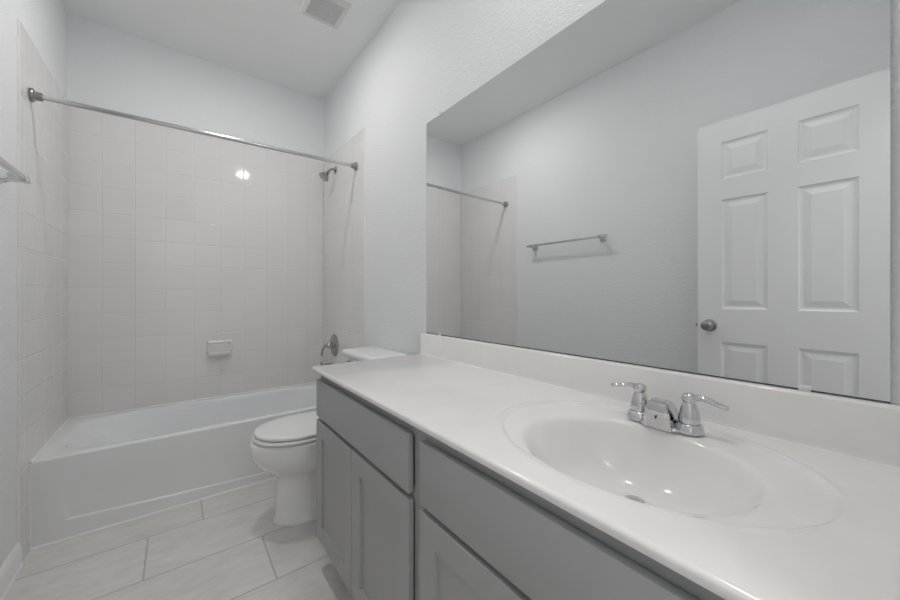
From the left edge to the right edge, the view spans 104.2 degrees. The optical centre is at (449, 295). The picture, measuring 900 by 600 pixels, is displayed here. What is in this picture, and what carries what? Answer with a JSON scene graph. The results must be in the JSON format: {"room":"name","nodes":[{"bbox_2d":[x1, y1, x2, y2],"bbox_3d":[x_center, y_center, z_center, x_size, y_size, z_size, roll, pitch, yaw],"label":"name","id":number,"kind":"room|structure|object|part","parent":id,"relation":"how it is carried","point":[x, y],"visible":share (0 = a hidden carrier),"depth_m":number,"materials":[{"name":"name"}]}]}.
{"room":"bathroom","nodes":[
{"label":"bathroom","id":0,"kind":"room"},
{"bbox_2d":[0,0,66,567],"bbox_3d":[-1.413,-0.279,0.871,0.120,2.804,3.191,0,0,-38],"label":"wall","id":1,"kind":"structure","parent":0,"point":[44,21],"depth_m":1.38,"materials":[{"name":"white paint"}]},
{"bbox_2d":[0,542,23,599],"bbox_3d":[-1.076,1.070,0.551,0.018,0.105,2.272,0,0,-38],"label":"baseboard","id":2,"kind":"structure","parent":1,"relation":"attached to","point":[13,565],"depth_m":1.35,"materials":[{"name":"white paint"}]},
{"bbox_2d":[0,157,30,183],"bbox_3d":[-1.415,-0.433,1.037,0.081,0.052,0.725,0,0,-38],"label":"towel bar","id":3,"kind":"object","parent":1,"relation":"attached to","point":[14,175],"visible":1,"depth_m":1.27,"materials":[{"name":"grey metal"}]},
{"bbox_3d":[-1.613,-0.433,1.291,0.081,0.052,0.052,0,0,-38],"label":"post","id":4,"kind":"part","parent":3,"relation":"part of","materials":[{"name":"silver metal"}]},
{"bbox_2d":[17,18,67,561],"bbox_3d":[-2.031,-0.008,1.766,0.006,2.262,0.819,0,0,-38],"label":"tiled wall","id":5,"kind":"structure","parent":1,"relation":"attached to","point":[42,127],"depth_m":1.64,"materials":[{"name":"white tile"}]},
{"bbox_2d":[5,478,353,599],"bbox_3d":[-0.271,1.173,0.772,2.700,0.100,4.751,0,0,-38],"label":"floor","id":6,"kind":"structure","parent":0,"point":[228,545],"depth_m":1.49,"materials":[{"name":"tile"}]},
{"bbox_2d":[29,382,315,549],"bbox_3d":[-1.470,0.928,2.276,1.506,0.389,0.693,0,0,-38],"label":"bathtub","id":7,"kind":"object","parent":6,"relation":"on","point":[96,472],"visible":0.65,"depth_m":1.86,"materials":[{"name":"white ceramic"}]},
{"bbox_2d":[250,346,406,526],"bbox_3d":[-0.638,0.722,1.856,0.731,0.802,0.448,0,0,-38],"label":"toilet","id":8,"kind":"object","parent":6,"relation":"on","point":[283,447],"visible":0.5,"depth_m":1.71,"materials":[{"name":"white ceramic"}]},
{"bbox_3d":[-0.671,0.914,1.881,0.709,0.418,0.368,0,0,-38],"label":"bowl","id":9,"kind":"part","parent":8,"relation":"part of","materials":[{"name":"white ceramic"}]},
{"bbox_3d":[-0.759,0.692,1.812,0.462,0.016,0.358,0,0,-38],"label":"seat","id":10,"kind":"part","parent":8,"relation":"part of","materials":[{"name":"white plastic"}]},
{"bbox_3d":[-0.755,0.668,1.815,0.458,0.021,0.350,0,0,-38],"label":"lid","id":11,"kind":"part","parent":8,"relation":"part of","materials":[{"name":"white plastic"}]},
{"bbox_3d":[-0.438,0.339,2.002,0.236,0.038,0.432,0,0,-38],"label":"tank lid","id":12,"kind":"part","parent":8,"relation":"part of","materials":[{"name":"white ceramic"}]},
{"bbox_2d":[316,375,724,599],"bbox_3d":[0.132,0.719,1.021,0.555,0.807,1.520,0,0,-38],"label":"vanity cabinet","id":13,"kind":"object","parent":6,"relation":"on","point":[402,513],"visible":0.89,"depth_m":0.77,"materials":[{"name":"grey paint"}]},
{"bbox_3d":[-0.434,0.752,1.308,0.016,0.482,0.366,0,0,-38],"label":"door","id":14,"kind":"part","parent":13,"relation":"part of","materials":[{"name":"grey paint"}]},
{"bbox_3d":[-0.322,0.422,1.164,0.016,0.148,0.730,0,0,-38],"label":"drawer","id":15,"kind":"part","parent":13,"relation":"part of","materials":[{"name":"grey paint"}]},
{"bbox_3d":[-0.209,0.752,1.019,0.016,0.482,0.361,0,0,-38],"label":"door","id":16,"kind":"part","parent":13,"relation":"part of","materials":[{"name":"grey paint"}]},
{"bbox_3d":[0.046,0.752,0.693,0.016,0.482,0.364,0,0,-38],"label":"door","id":17,"kind":"part","parent":13,"relation":"part of","materials":[{"name":"grey paint"}]},
{"bbox_3d":[0.159,0.422,0.548,0.016,0.148,0.732,0,0,-38],"label":"drawer","id":18,"kind":"part","parent":13,"relation":"part of","materials":[{"name":"grey paint"}]},
{"bbox_2d":[312,333,899,599],"bbox_3d":[0.123,0.316,1.028,0.568,0.241,1.546,0,0,-38],"label":"countertop","id":19,"kind":"structure","parent":13,"relation":"on","point":[785,493],"depth_m":0.68,"materials":[{"name":"stone"}]},
{"bbox_2d":[611,382,729,435],"bbox_3d":[0.493,0.259,0.813,0.085,0.086,0.246,0,0,-38],"label":"sink faucet","id":20,"kind":"object","parent":19,"relation":"on","point":[658,413],"visible":1,"depth_m":0.78,"materials":[{"name":"silver metal"}]},
{"bbox_3d":[0.444,0.229,0.885,0.020,0.021,0.073,0,0,-38],"label":"lever","id":21,"kind":"part","parent":20,"relation":"part of","materials":[{"name":"silver metal"}]},
{"bbox_3d":[0.465,0.259,0.858,0.057,0.086,0.057,0,0,-38],"label":"handle","id":22,"kind":"part","parent":20,"relation":"part of","materials":[{"name":"silver metal"}]},
{"bbox_3d":[0.497,0.298,0.816,0.073,0.008,0.103,0,0,-38],"label":"plate","id":23,"kind":"part","parent":20,"relation":"part of","materials":[{"name":"silver metal"}]},
{"bbox_3d":[0.485,0.271,0.807,0.066,0.062,0.060,0,0,-38],"label":"spout","id":24,"kind":"part","parent":20,"relation":"part of","materials":[{"name":"silver metal"}]},
{"bbox_3d":[0.530,0.259,0.775,0.057,0.086,0.057,0,0,-38],"label":"handle","id":25,"kind":"part","parent":20,"relation":"part of","materials":[{"name":"silver metal"}]},
{"bbox_3d":[0.551,0.229,0.748,0.020,0.021,0.073,0,0,-38],"label":"lever","id":26,"kind":"part","parent":20,"relation":"part of","materials":[{"name":"silver metal"}]},
{"bbox_2d":[67,13,323,162],"bbox_3d":[-1.711,-0.279,2.598,1.534,2.804,0.100,0,0,-38],"label":"wall","id":27,"kind":"structure","parent":0,"point":[108,68],"depth_m":2.42,"materials":[{"name":"white paint"}]},
{"bbox_2d":[68,106,322,417],"bbox_3d":[-1.685,-0.188,2.551,1.504,1.902,0.006,0,0,-38],"label":"tiled wall","id":28,"kind":"structure","parent":27,"relation":"attached to","point":[179,241],"depth_m":2.42,"materials":[{"name":"white tile"}]},
{"bbox_2d":[207,339,231,356],"bbox_3d":[-1.658,0.385,2.523,0.152,0.115,0.071,0,0,-38],"label":"soap dish","id":29,"kind":"object","parent":28,"relation":"attached to","point":[215,348],"visible":1,"depth_m":2.52,"materials":[{"name":"white ceramic"}]},
{"bbox_2d":[207,350,231,356],"bbox_3d":[-1.656,0.423,2.519,0.149,0.036,0.063,0,0,-38],"label":"tray","id":30,"kind":"object","parent":29,"relation":"on","point":[210,353],"depth_m":2.51,"materials":[{"name":"white ceramic"}]},
{"bbox_2d":[62,0,401,99],"bbox_3d":[-0.271,-1.731,0.772,2.700,0.100,4.751,0,0,-38],"label":"ceiling","id":31,"kind":"structure","parent":0,"point":[272,41],"depth_m":2.22,"materials":[{"name":"white paint"}]},
{"bbox_2d":[298,0,351,29],"bbox_3d":[-0.732,-1.673,2.048,0.233,0.016,0.234,0,0,-38],"label":"ceiling vent","id":32,"kind":"object","parent":31,"relation":"in","point":[331,13],"visible":1,"depth_m":2.05,"materials":[{"name":"white plastic"}]},
{"bbox_2d":[306,0,343,25],"bbox_3d":[-0.732,-1.669,2.048,0.171,0.004,0.172,0,0,-38],"label":"grille","id":33,"kind":"object","parent":32,"relation":"attached to","point":[329,12],"depth_m":2.06,"materials":[{"name":"white plastic"}]},
{"bbox_2d":[324,0,899,404],"bbox_3d":[-0.115,-0.279,1.883,0.136,2.804,3.191,0,0,-38],"label":"wall","id":34,"kind":"structure","parent":0,"point":[427,56],"depth_m":1.91,"materials":[{"name":"white paint"}]},
{"bbox_2d":[323,127,364,363],"bbox_3d":[-0.835,-0.008,2.698,0.006,2.262,0.819,0,0,-39],"label":"tiled wall","id":35,"kind":"structure","parent":34,"relation":"attached to","point":[344,191],"depth_m":2.66,"materials":[{"name":"white tile"}]},
{"bbox_2d":[28,88,357,170],"bbox_3d":[-1.259,-0.897,2.011,1.512,0.082,0.058,0,0,-38],"label":"shower rod","id":36,"kind":"object","parent":35,"relation":"attached to","point":[34,96],"visible":1,"depth_m":1.83,"materials":[{"name":"grey metal"}]},
{"bbox_2d":[319,166,336,181],"bbox_3d":[-0.959,-0.959,2.744,0.129,0.134,0.083,0,0,-38],"label":"shower","id":37,"kind":"object","parent":35,"relation":"attached to","point":[324,176],"visible":1,"depth_m":2.73,"materials":[{"name":"silver metal"}]},
{"bbox_2d":[321,334,337,355],"bbox_3d":[-0.968,0.401,2.773,0.107,0.176,0.176,0,0,-38],"label":"shower valve","id":38,"kind":"object","parent":35,"relation":"attached to","point":[332,345],"visible":1,"depth_m":2.77,"materials":[{"name":"silver metal"}]},
{"bbox_2d":[426,0,889,403],"bbox_3d":[0.335,-0.349,1.213,0.010,1.088,1.482,0,0,-38],"label":"wall mirror","id":39,"kind":"object","parent":34,"relation":"attached to","point":[700,187],"visible":1,"depth_m":0.88,"materials":[{"name":"silver mirror"}]},
{"bbox_2d":[419,333,899,468],"bbox_3d":[0.332,0.247,1.190,0.041,0.104,1.546,0,0,-38],"label":"backsplash","id":40,"kind":"structure","parent":34,"relation":"attached to","point":[865,430],"depth_m":0.79,"materials":[{"name":"stone"}]}
]}

